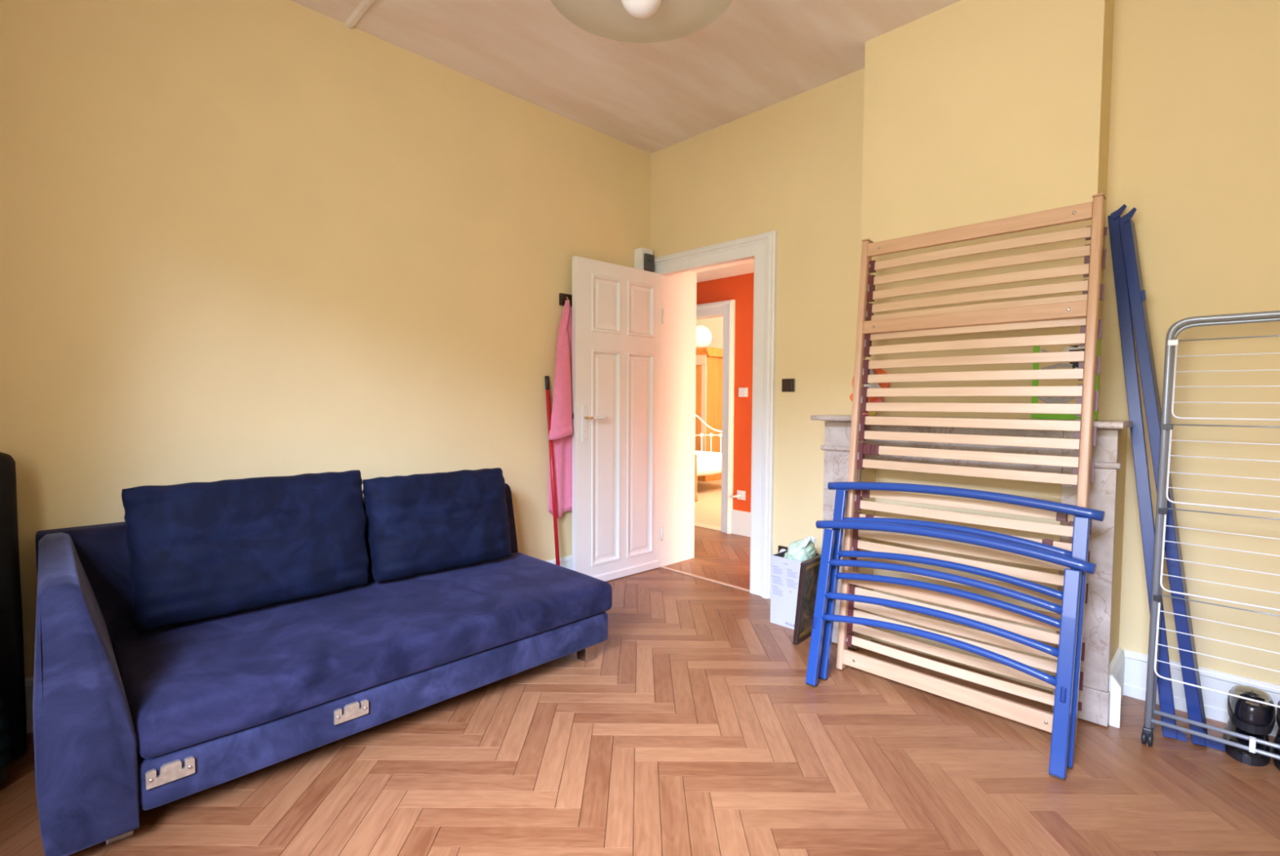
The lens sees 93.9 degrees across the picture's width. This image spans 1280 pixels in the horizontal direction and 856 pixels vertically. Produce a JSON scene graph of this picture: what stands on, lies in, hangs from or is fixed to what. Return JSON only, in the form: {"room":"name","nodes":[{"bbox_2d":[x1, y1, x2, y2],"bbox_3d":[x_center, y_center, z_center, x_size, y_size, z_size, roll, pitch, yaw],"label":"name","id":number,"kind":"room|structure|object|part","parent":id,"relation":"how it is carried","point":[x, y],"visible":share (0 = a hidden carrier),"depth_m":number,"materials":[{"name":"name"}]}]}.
{"room":"living room","nodes":[
{"label":"living room","id":0,"kind":"room"},
{"bbox_2d":[0,0,650,678],"bbox_3d":[-1.406,-0.440,3.091,4.040,3.050,0.140,-2,4,-45],"label":"wall","id":1,"kind":"structure","parent":0,"point":[239,239],"depth_m":2.69,"materials":[{"name":"yellow paint"}]},
{"bbox_2d":[25,555,572,733],"bbox_3d":[-1.314,0.985,3.140,3.880,0.200,0.020,-2,4,-45],"label":"baseboard","id":2,"kind":"structure","parent":1,"relation":"attached to","point":[566,562],"depth_m":2.20,"materials":[{"name":"white paint"}]},
{"bbox_2d":[344,0,375,29],"bbox_3d":[0.032,-1.880,1.458,0.040,0.014,4.100,-2,4,-45],"label":"trim","id":3,"kind":"structure","parent":1,"relation":"attached to","point":[364,5],"depth_m":2.80,"materials":[{"name":"paint"}]},
{"bbox_2d":[559,293,572,306],"bbox_3d":[-0.329,-0.836,4.003,0.485,0.076,0.062,-2,4,-45],"label":"coat rack","id":4,"kind":"object","parent":1,"relation":"attached to","point":[562,297],"visible":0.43,"depth_m":3.86,"materials":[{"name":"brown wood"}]},
{"bbox_2d":[548,299,572,518],"bbox_3d":[-0.480,-0.124,3.857,0.126,1.410,0.343,2,3,26],"label":"bathrobe","id":5,"kind":"object","parent":4,"relation":"hanging from","point":[561,428],"visible":0.77,"depth_m":3.81,"materials":[{"name":"pink fabric"}]},
{"bbox_2d":[634,247,653,272],"bbox_3d":[0.034,-1.208,4.315,0.112,0.160,0.109,-2,4,-45],"label":"box","id":6,"kind":"object","parent":1,"relation":"attached to","point":[643,257],"visible":0.9,"depth_m":4.28,"materials":[{"name":"white paint"}]},
{"bbox_2d":[289,0,961,154],"bbox_3d":[0.235,-1.945,1.659,4.425,0.100,4.380,-2,4,-45],"label":"ceiling","id":7,"kind":"structure","parent":0,"point":[758,55],"depth_m":3.13,"materials":[{"name":"paint"}]},
{"bbox_2d":[550,0,733,43],"bbox_3d":[0.006,-1.653,2.010,0.662,0.517,0.662,-2,4,-45],"label":"pendant lamp","id":8,"kind":"object","parent":7,"relation":"hanging from","point":[633,21],"visible":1,"depth_m":2.16,"materials":[{"name":"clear glass"}]},
{"bbox_2d":[0,479,1279,855],"bbox_3d":[0.314,1.035,5.136,9.000,0.060,8.700,-2,4,-45],"label":"floor","id":9,"kind":"structure","parent":0,"point":[696,727],"depth_m":1.98,"materials":[{"name":"brown wood"}]},
{"bbox_2d":[0,452,26,760],"bbox_3d":[-2.329,0.611,1.896,0.510,1.046,0.205,-2,4,-45],"label":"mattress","id":10,"kind":"object","parent":9,"relation":"on","point":[12,679],"visible":0.96,"depth_m":2.00,"materials":[{"name":"black fabric"}]},
{"bbox_2d":[32,483,612,855],"bbox_3d":[-1.165,0.734,2.519,1.945,0.758,1.021,-2,4,-45],"label":"sofa","id":11,"kind":"object","parent":9,"relation":"on","point":[125,719],"visible":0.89,"depth_m":1.97,"materials":[{"name":"blue fabric"}]},
{"bbox_3d":[-1.734,0.733,1.851,0.196,0.703,0.872,-2,4,-45],"label":"armrest","id":12,"kind":"part","parent":11,"relation":"part of","materials":[{"name":"blue fabric"}]},
{"bbox_3d":[-1.471,1.103,1.687,0.060,0.090,0.070,-2,4,-45],"label":"leg","id":13,"kind":"part","parent":11,"relation":"part of","materials":[{"name":"silver metal"}]},
{"bbox_3d":[-1.313,0.962,1.673,0.108,0.050,0.013,-2,4,-45],"label":"coupling plate","id":14,"kind":"part","parent":11,"relation":"part of","materials":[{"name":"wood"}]},
{"bbox_2d":[121,470,368,633],"bbox_3d":[-1.537,0.457,2.422,0.269,0.510,0.834,3,3,43],"label":"cushion","id":15,"kind":"object","parent":11,"relation":"on","point":[197,551],"visible":1,"depth_m":2.29,"materials":[{"name":"blue fabric"}]},
{"bbox_3d":[-1.446,0.672,2.789,1.915,0.655,0.239,-2,4,-45],"label":"backrest","id":16,"kind":"part","parent":11,"relation":"part of","materials":[{"name":"blue fabric"}]},
{"bbox_3d":[-0.972,0.953,2.014,0.108,0.050,0.013,-2,4,-45],"label":"coupling plate","id":17,"kind":"part","parent":11,"relation":"part of","materials":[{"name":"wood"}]},
{"bbox_3d":[-1.060,0.800,2.554,1.749,0.164,0.919,-2,4,-45],"label":"seat","id":18,"kind":"part","parent":11,"relation":"part of","materials":[{"name":"blue fabric"}]},
{"bbox_2d":[362,467,511,582],"bbox_3d":[-0.978,0.457,2.962,0.720,0.476,0.267,-2,3,-41],"label":"cushion","id":19,"kind":"object","parent":11,"relation":"on","point":[426,522],"visible":1,"depth_m":2.84,"materials":[{"name":"blue fabric"}]},
{"bbox_3d":[-0.257,1.058,2.855,0.060,0.090,0.070,-2,4,-45],"label":"leg","id":20,"kind":"part","parent":11,"relation":"part of","materials":[{"name":"brown wood"}]},
{"bbox_2d":[544,376,559,565],"bbox_3d":[-0.550,0.365,3.790,0.130,1.387,0.027,2,3,32],"label":"stick","id":21,"kind":"object","parent":9,"relation":"on","point":[546,378],"visible":0.83,"depth_m":3.78,"materials":[{"name":"red"}]},
{"bbox_2d":[694,453,697,502],"bbox_3d":[0.686,0.611,7.396,0.068,0.590,0.068,-2,4,-45],"label":"turned post","id":22,"kind":"object","parent":9,"relation":"on","point":[695,455],"visible":0.62,"depth_m":7.38,"materials":[{"name":"brown wood"}]},
{"bbox_2d":[694,414,721,476],"bbox_3d":[0.655,0.327,8.483,1.217,1.062,1.336,-2,4,-45],"label":"bed","id":23,"kind":"object","parent":9,"relation":"on","point":[708,463],"visible":0.22,"depth_m":8.00,"materials":[{"name":"white"}]},
{"bbox_3d":[1.064,0.128,8.882,0.020,0.072,1.302,-2,4,-45],"label":"rail","id":24,"kind":"part","parent":23,"relation":"part of","materials":[{"name":"white metal"}]},
{"bbox_2d":[694,450,721,476],"bbox_3d":[0.631,0.476,8.472,1.159,0.254,1.242,-2,4,-45],"label":"bedding","id":25,"kind":"object","parent":23,"relation":"on","point":[708,463],"depth_m":7.93,"materials":[{"name":"white fabric"}]},
{"bbox_3d":[1.062,-0.077,8.876,0.026,0.284,1.308,-2,4,-45],"label":"rail","id":26,"kind":"part","parent":23,"relation":"part of","materials":[{"name":"white metal"}]},
{"bbox_2d":[694,346,723,481],"bbox_3d":[0.794,-0.232,9.840,0.730,2.060,1.340,-2,4,-45],"label":"wardrobe","id":27,"kind":"object","parent":9,"relation":"on","point":[708,361],"visible":0.3,"depth_m":9.27,"materials":[{"name":"brown wood"}]},
{"bbox_2d":[695,368,696,399],"bbox_3d":[0.565,-0.363,9.618,0.007,1.140,0.860,-2,4,-45],"label":"mirror","id":28,"kind":"object","parent":27,"relation":"attached to","point":[695,369],"depth_m":9.30,"materials":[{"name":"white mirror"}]},
{"bbox_3d":[0.576,-0.299,9.626,0.018,1.370,1.030,-2,4,-45],"label":"door","id":29,"kind":"part","parent":27,"relation":"part of","materials":[{"name":"brown wood"}]},
{"bbox_3d":[0.981,-0.199,9.225,0.015,1.810,0.095,-2,4,-45],"label":"corner post","id":30,"kind":"part","parent":27,"relation":"part of","materials":[{"name":"orange wood"}]},
{"bbox_2d":[696,324,711,347],"bbox_3d":[0.960,-1.463,9.690,0.410,0.410,0.410,-2,4,-45],"label":"globe shade","id":31,"kind":"object","parent":27,"relation":"on","point":[704,335],"visible":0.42,"depth_m":9.53,"materials":[{"name":"white glass"}]},
{"bbox_3d":[0.799,-1.196,9.797,0.730,0.130,1.340,-2,4,-45],"label":"cornice","id":32,"kind":"part","parent":27,"relation":"part of","materials":[{"name":"brown wood"}]},
{"bbox_2d":[770,550,819,629],"bbox_3d":[0.875,0.897,3.346,0.225,0.379,0.190,-2,4,-45],"label":"box","id":33,"kind":"object","parent":9,"relation":"on","point":[784,572],"visible":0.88,"depth_m":3.28,"materials":[{"name":"grey cardboard"}]},
{"bbox_2d":[783,535,817,561],"bbox_3d":[0.891,0.693,3.325,0.191,0.212,0.161,-2,4,-45],"label":"plastic bag","id":34,"kind":"object","parent":33,"relation":"in","point":[801,550],"visible":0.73,"depth_m":3.27,"materials":[{"name":"white"}]},
{"bbox_2d":[792,554,821,644],"bbox_3d":[0.910,0.883,3.142,0.060,0.425,0.340,2,3,41],"label":"framed painting","id":35,"kind":"object","parent":9,"relation":"on","point":[810,568],"visible":0.57,"depth_m":3.07,"materials":[{"name":"brown wood"}]},
{"bbox_2d":[805,520,1096,780],"bbox_3d":[1.115,0.765,2.323,0.186,0.732,1.016,-2,4,-45],"label":"footboard","id":36,"kind":"object","parent":9,"relation":"on","point":[1068,611],"visible":1,"depth_m":2.20,"materials":[{"name":"blue paint"}]},
{"bbox_3d":[0.796,0.781,2.632,0.045,0.672,0.028,3,-9,45],"label":"leg","id":37,"kind":"part","parent":36,"relation":"part of","materials":[{"name":"blue paint"}]},
{"bbox_3d":[1.425,0.812,2.002,0.045,0.672,0.028,3,-9,45],"label":"leg","id":38,"kind":"part","parent":36,"relation":"part of","materials":[{"name":"blue paint"}]},
{"bbox_2d":[817,481,1104,768],"bbox_3d":[1.184,0.684,2.383,0.193,0.889,1.018,-2,4,-45],"label":"headboard","id":39,"kind":"object","parent":9,"relation":"on","point":[1082,522],"visible":0.75,"depth_m":2.31,"materials":[{"name":"blue paint"}]},
{"bbox_3d":[0.865,0.695,2.694,0.045,0.838,0.028,3,-7,45],"label":"leg","id":40,"kind":"part","parent":39,"relation":"part of","materials":[{"name":"blue paint"}]},
{"bbox_3d":[1.496,0.726,2.063,0.045,0.838,0.028,3,-7,45],"label":"leg","id":41,"kind":"part","parent":39,"relation":"part of","materials":[{"name":"blue paint"}]},
{"bbox_2d":[835,192,1107,744],"bbox_3d":[1.306,0.131,2.475,0.233,1.988,0.917,-2,4,-45],"label":"bed base","id":42,"kind":"object","parent":9,"relation":"on","point":[1082,310],"visible":0.84,"depth_m":2.42,"materials":[{"name":"brown wood"}]},
{"bbox_3d":[0.998,0.119,2.782,0.030,1.985,0.055,3,-2,45],"label":"rail","id":43,"kind":"part","parent":42,"relation":"part of","materials":[{"name":"brown wood"}]},
{"bbox_3d":[1.612,0.149,2.167,0.030,1.985,0.055,3,-2,45],"label":"rail","id":44,"kind":"part","parent":42,"relation":"part of","materials":[{"name":"brown wood"}]},
{"bbox_2d":[1107,204,1186,742],"bbox_3d":[1.960,0.112,2.332,0.052,2.045,0.431,0,3,0],"label":"rail","id":45,"kind":"object","parent":9,"relation":"on","point":[1164,686],"visible":0.92,"depth_m":2.34,"materials":[{"name":"blue paint"}]},
{"bbox_2d":[1118,207,1225,751],"bbox_3d":[2.009,0.133,2.281,0.090,2.013,0.471,0,3,-10],"label":"rail","id":46,"kind":"object","parent":9,"relation":"on","point":[1193,695],"visible":0.93,"depth_m":2.28,"materials":[{"name":"blue paint"}]},
{"bbox_2d":[1141,310,1279,759],"bbox_3d":[2.132,0.376,1.984,0.271,1.550,0.651,-2,4,-45],"label":"drying rack","id":47,"kind":"object","parent":9,"relation":"on","point":[1171,343],"visible":1,"depth_m":2.16,"materials":[{"name":"grey metal"}]},
{"bbox_3d":[2.074,0.774,1.952,0.042,0.262,0.595,-2,4,-45],"label":"wing frame","id":48,"kind":"part","parent":47,"relation":"part of","materials":[{"name":"white metal"}]},
{"bbox_3d":[2.112,0.462,1.972,0.045,0.277,0.592,-2,4,-45],"label":"wing frame","id":49,"kind":"part","parent":47,"relation":"part of","materials":[{"name":"white metal"}]},
{"bbox_3d":[2.141,0.149,1.984,0.043,0.266,0.589,-2,4,-45],"label":"wing frame","id":50,"kind":"part","parent":47,"relation":"part of","materials":[{"name":"white metal"}]},
{"bbox_3d":[2.178,-0.162,2.004,0.044,0.276,0.587,-2,4,-45],"label":"wing frame","id":51,"kind":"part","parent":47,"relation":"part of","materials":[{"name":"white metal"}]},
{"bbox_2d":[1222,717,1271,766],"bbox_3d":[2.175,1.080,2.142,0.285,0.132,0.120,-2,4,-45],"label":"shoe","id":52,"kind":"object","parent":9,"relation":"on","point":[1243,756],"visible":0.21,"depth_m":2.07,"materials":[{"name":"black"}]},
{"bbox_2d":[1227,684,1275,735],"bbox_3d":[2.185,0.972,2.137,0.288,0.132,0.120,-2,3,-43],"label":"shoe","id":53,"kind":"object","parent":52,"relation":"on","point":[1248,716],"visible":0.98,"depth_m":2.06,"materials":[{"name":"black leather"}]},
{"bbox_2d":[1271,728,1279,770],"bbox_3d":[2.258,1.085,2.051,0.285,0.132,0.120,-2,4,-45],"label":"shoe","id":54,"kind":"object","parent":9,"relation":"on","point":[1277,740],"visible":0.7,"depth_m":2.06,"materials":[{"name":"black"}]},
{"bbox_2d":[1276,700,1279,730],"bbox_3d":[2.269,0.976,2.048,0.288,0.132,0.120,-2,3,-43],"label":"shoe","id":55,"kind":"object","parent":54,"relation":"on","point":[1278,703],"visible":0.9,"depth_m":2.08,"materials":[{"name":"black"}]},
{"bbox_2d":[696,316,723,348],"bbox_3d":[2.376,-0.621,9.308,0.100,2.900,5.600,-2,4,-45],"label":"wall","id":56,"kind":"structure","parent":0,"point":[715,325],"depth_m":10.28,"materials":[{"name":"beige paint"}]},
{"bbox_2d":[696,314,723,319],"bbox_3d":[0.545,-0.062,5.978,0.123,2.060,0.840,-2,4,-45],"label":"trim","id":57,"kind":"structure","parent":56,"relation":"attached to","point":[716,316],"depth_m":5.79,"materials":[{"name":"white paint"}]},
{"bbox_2d":[696,272,754,512],"bbox_3d":[1.337,-0.189,5.179,0.123,2.390,4.000,-2,4,-45],"label":"wall","id":58,"kind":"structure","parent":0,"point":[740,288],"depth_m":5.49,"materials":[{"name":"orange paint"}]},
{"bbox_2d":[694,521,720,531],"bbox_3d":[0.540,0.964,6.019,0.150,0.006,0.805,-2,4,-45],"label":"trim","id":59,"kind":"structure","parent":58,"relation":"attached to","point":[696,524],"depth_m":5.87,"materials":[{"name":"beige wood"}]},
{"bbox_2d":[696,299,735,533],"bbox_3d":[0.486,-0.115,5.913,0.050,2.169,1.044,-2,4,-45],"label":"trim","id":60,"kind":"structure","parent":58,"relation":"attached to","point":[726,308],"depth_m":5.58,"materials":[{"name":"white paint"}]},
{"bbox_2d":[731,509,751,537],"bbox_3d":[1.776,0.919,4.678,0.025,0.225,2.595,-2,4,-45],"label":"trim","id":61,"kind":"structure","parent":58,"relation":"attached to","point":[740,520],"depth_m":5.51,"materials":[{"name":"white paint"}]},
{"bbox_2d":[737,490,745,500],"bbox_3d":[0.933,0.620,5.519,0.014,0.084,0.088,-2,4,-45],"label":"socket","id":62,"kind":"object","parent":58,"relation":"attached to","point":[741,493],"visible":1,"depth_m":5.51,"materials":[{"name":"white plastic"}]},
{"bbox_2d":[730,494,741,497],"bbox_3d":[0.882,0.627,5.519,0.097,0.032,0.039,1,3,8],"label":"plug","id":63,"kind":"object","parent":62,"relation":"attached to","point":[737,495],"visible":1,"depth_m":5.51,"materials":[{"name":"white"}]},
{"bbox_2d":[738,387,747,396],"bbox_3d":[0.943,-0.327,5.472,0.015,0.084,0.096,-2,4,-45],"label":"switch","id":64,"kind":"object","parent":58,"relation":"attached to","point":[743,392],"visible":1,"depth_m":5.46,"materials":[{"name":"white plastic"}]},
{"bbox_2d":[696,262,754,282],"bbox_3d":[1.010,-1.399,4.793,1.065,0.060,4.240,-2,4,-45],"label":"ceiling","id":65,"kind":"structure","parent":0,"point":[748,268],"depth_m":5.36,"materials":[{"name":"white paint"}]},
{"bbox_2d":[650,0,1279,684],"bbox_3d":[1.658,-0.428,3.154,0.385,3.050,4.380,-2,4,-45],"label":"wall","id":66,"kind":"structure","parent":0,"point":[1194,140],"depth_m":2.41,"materials":[{"name":"yellow paint"}]},
{"bbox_2d":[572,256,663,581],"bbox_3d":[-0.118,-0.034,4.117,0.802,2.149,0.107,-2,3,-43],"label":"door","id":67,"kind":"structure","parent":66,"relation":"in","point":[618,313],"depth_m":4.10,"materials":[{"name":"white paint"}]},
{"bbox_3d":[-0.429,-0.064,3.872,0.002,0.200,0.022,-2,3,-43],"label":"lock plate","id":68,"kind":"part","parent":67,"relation":"part of","materials":[{"name":"silver metal"}]},
{"bbox_3d":[-0.361,-0.028,3.905,0.048,0.241,0.009,-2,3,-43],"label":"handle plate","id":69,"kind":"part","parent":67,"relation":"part of","materials":[{"name":"white paint"}]},
{"bbox_3d":[-0.237,0.200,4.056,0.256,1.447,0.038,-2,3,-43],"label":"panel","id":70,"kind":"part","parent":67,"relation":"part of","materials":[{"name":"white paint"}]},
{"bbox_3d":[-0.232,-0.825,4.011,0.256,0.374,0.038,-2,3,-43],"label":"panel","id":71,"kind":"part","parent":67,"relation":"part of","materials":[{"name":"white paint"}]},
{"bbox_3d":[-0.123,1.012,4.177,0.704,0.054,0.010,-2,3,-43],"label":"kick moulding","id":72,"kind":"part","parent":67,"relation":"part of","materials":[{"name":"white paint"}]},
{"bbox_3d":[-0.005,0.192,4.272,0.258,1.447,0.038,-2,3,-43],"label":"panel","id":73,"kind":"part","parent":67,"relation":"part of","materials":[{"name":"white paint"}]},
{"bbox_3d":[0.000,-0.834,4.227,0.258,0.374,0.038,-2,3,-43],"label":"panel","id":74,"kind":"part","parent":67,"relation":"part of","materials":[{"name":"white paint"}]},
{"bbox_2d":[659,566,749,591],"bbox_3d":[0.440,1.045,4.163,0.028,0.006,0.803,-2,4,-45],"label":"threshold","id":75,"kind":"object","parent":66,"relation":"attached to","point":[664,567],"depth_m":4.13,"materials":[{"name":"beige wood"}]},
{"bbox_2d":[660,257,754,566],"bbox_3d":[0.582,-0.076,4.247,0.385,2.240,0.860,-2,4,-45],"label":"door frame","id":76,"kind":"structure","parent":66,"relation":"attached to","point":[679,288],"depth_m":4.53,"materials":[{"name":"white paint"}]},
{"bbox_2d":[653,230,777,599],"bbox_3d":[0.440,-0.087,4.081,0.050,2.276,1.081,-2,4,-45],"label":"trim","id":77,"kind":"structure","parent":66,"relation":"attached to","point":[763,247],"depth_m":3.75,"materials":[{"name":"white paint"}]},
{"bbox_2d":[777,545,788,552],"bbox_3d":[0.888,0.773,3.689,0.016,0.084,0.084,-2,4,-45],"label":"wall socket","id":78,"kind":"object","parent":66,"relation":"attached to","point":[780,548],"visible":0.24,"depth_m":3.69,"materials":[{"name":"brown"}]},
{"bbox_2d":[782,378,795,391],"bbox_3d":[0.901,-0.260,3.636,0.015,0.079,0.086,-2,4,-45],"label":"light switch","id":79,"kind":"object","parent":66,"relation":"attached to","point":[788,384],"visible":1,"depth_m":3.63,"materials":[{"name":"brown plastic"}]},
{"bbox_2d":[1123,649,1279,736],"bbox_3d":[2.502,1.055,2.078,0.020,0.190,1.283,-2,4,-45],"label":"baseboard","id":80,"kind":"structure","parent":66,"relation":"attached to","point":[1215,704],"depth_m":2.35,"materials":[{"name":"white paint"}]},
{"bbox_2d":[857,0,1127,691],"bbox_3d":[1.519,-0.411,2.762,0.365,3.050,1.130,-2,4,-45],"label":"wall","id":81,"kind":"structure","parent":0,"point":[975,111],"depth_m":2.67,"materials":[{"name":"yellow paint"}]},
{"bbox_2d":[810,414,1132,726],"bbox_3d":[1.381,0.532,2.689,0.264,1.158,1.230,-2,4,-45],"label":"fireplace surround","id":82,"kind":"object","parent":81,"relation":"attached to","point":[1094,697],"visible":0.48,"depth_m":2.32,"materials":[{"name":"stone"}]},
{"bbox_3d":[1.004,0.105,2.990,0.015,0.026,0.213,-2,4,-45],"label":"moulding","id":83,"kind":"part","parent":82,"relation":"part of","materials":[{"name":"stone"}]},
{"bbox_2d":[849,368,888,415],"bbox_3d":[1.145,-0.185,3.002,0.034,0.244,0.197,-2,4,-45],"label":"ornament","id":84,"kind":"object","parent":82,"relation":"on","point":[873,371],"visible":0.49,"depth_m":2.98,"materials":[{"name":"orange"}]},
{"bbox_3d":[1.350,-0.017,2.629,0.075,0.006,1.180,-2,4,-45],"label":"shelf moulding","id":85,"kind":"part","parent":82,"relation":"part of","materials":[{"name":"stone"}]},
{"bbox_2d":[810,414,1132,428],"bbox_3d":[1.384,-0.034,2.664,0.264,0.024,1.230,-2,4,-45],"label":"mantel shelf","id":86,"kind":"object","parent":82,"relation":"attached to","point":[837,419],"depth_m":2.70,"materials":[{"name":"stone"}]},
{"bbox_2d":[1031,339,1100,420],"bbox_3d":[1.750,-0.204,2.466,0.008,0.336,0.225,-2,4,-45],"label":"picture","id":87,"kind":"object","parent":82,"relation":"on","point":[1066,348],"visible":0.23,"depth_m":2.48,"materials":[{"name":"green"}]},
{"bbox_3d":[1.712,0.140,2.282,0.015,0.026,0.192,-2,4,-45],"label":"moulding","id":88,"kind":"part","parent":82,"relation":"part of","materials":[{"name":"stone"}]},
{"bbox_2d":[1108,646,1124,728],"bbox_3d":[1.929,1.034,2.407,0.366,0.199,0.050,-2,4,-45],"label":"baseboard","id":89,"kind":"structure","parent":81,"relation":"attached to","point":[1117,666],"depth_m":2.28,"materials":[{"name":"white paint"}]}
]}

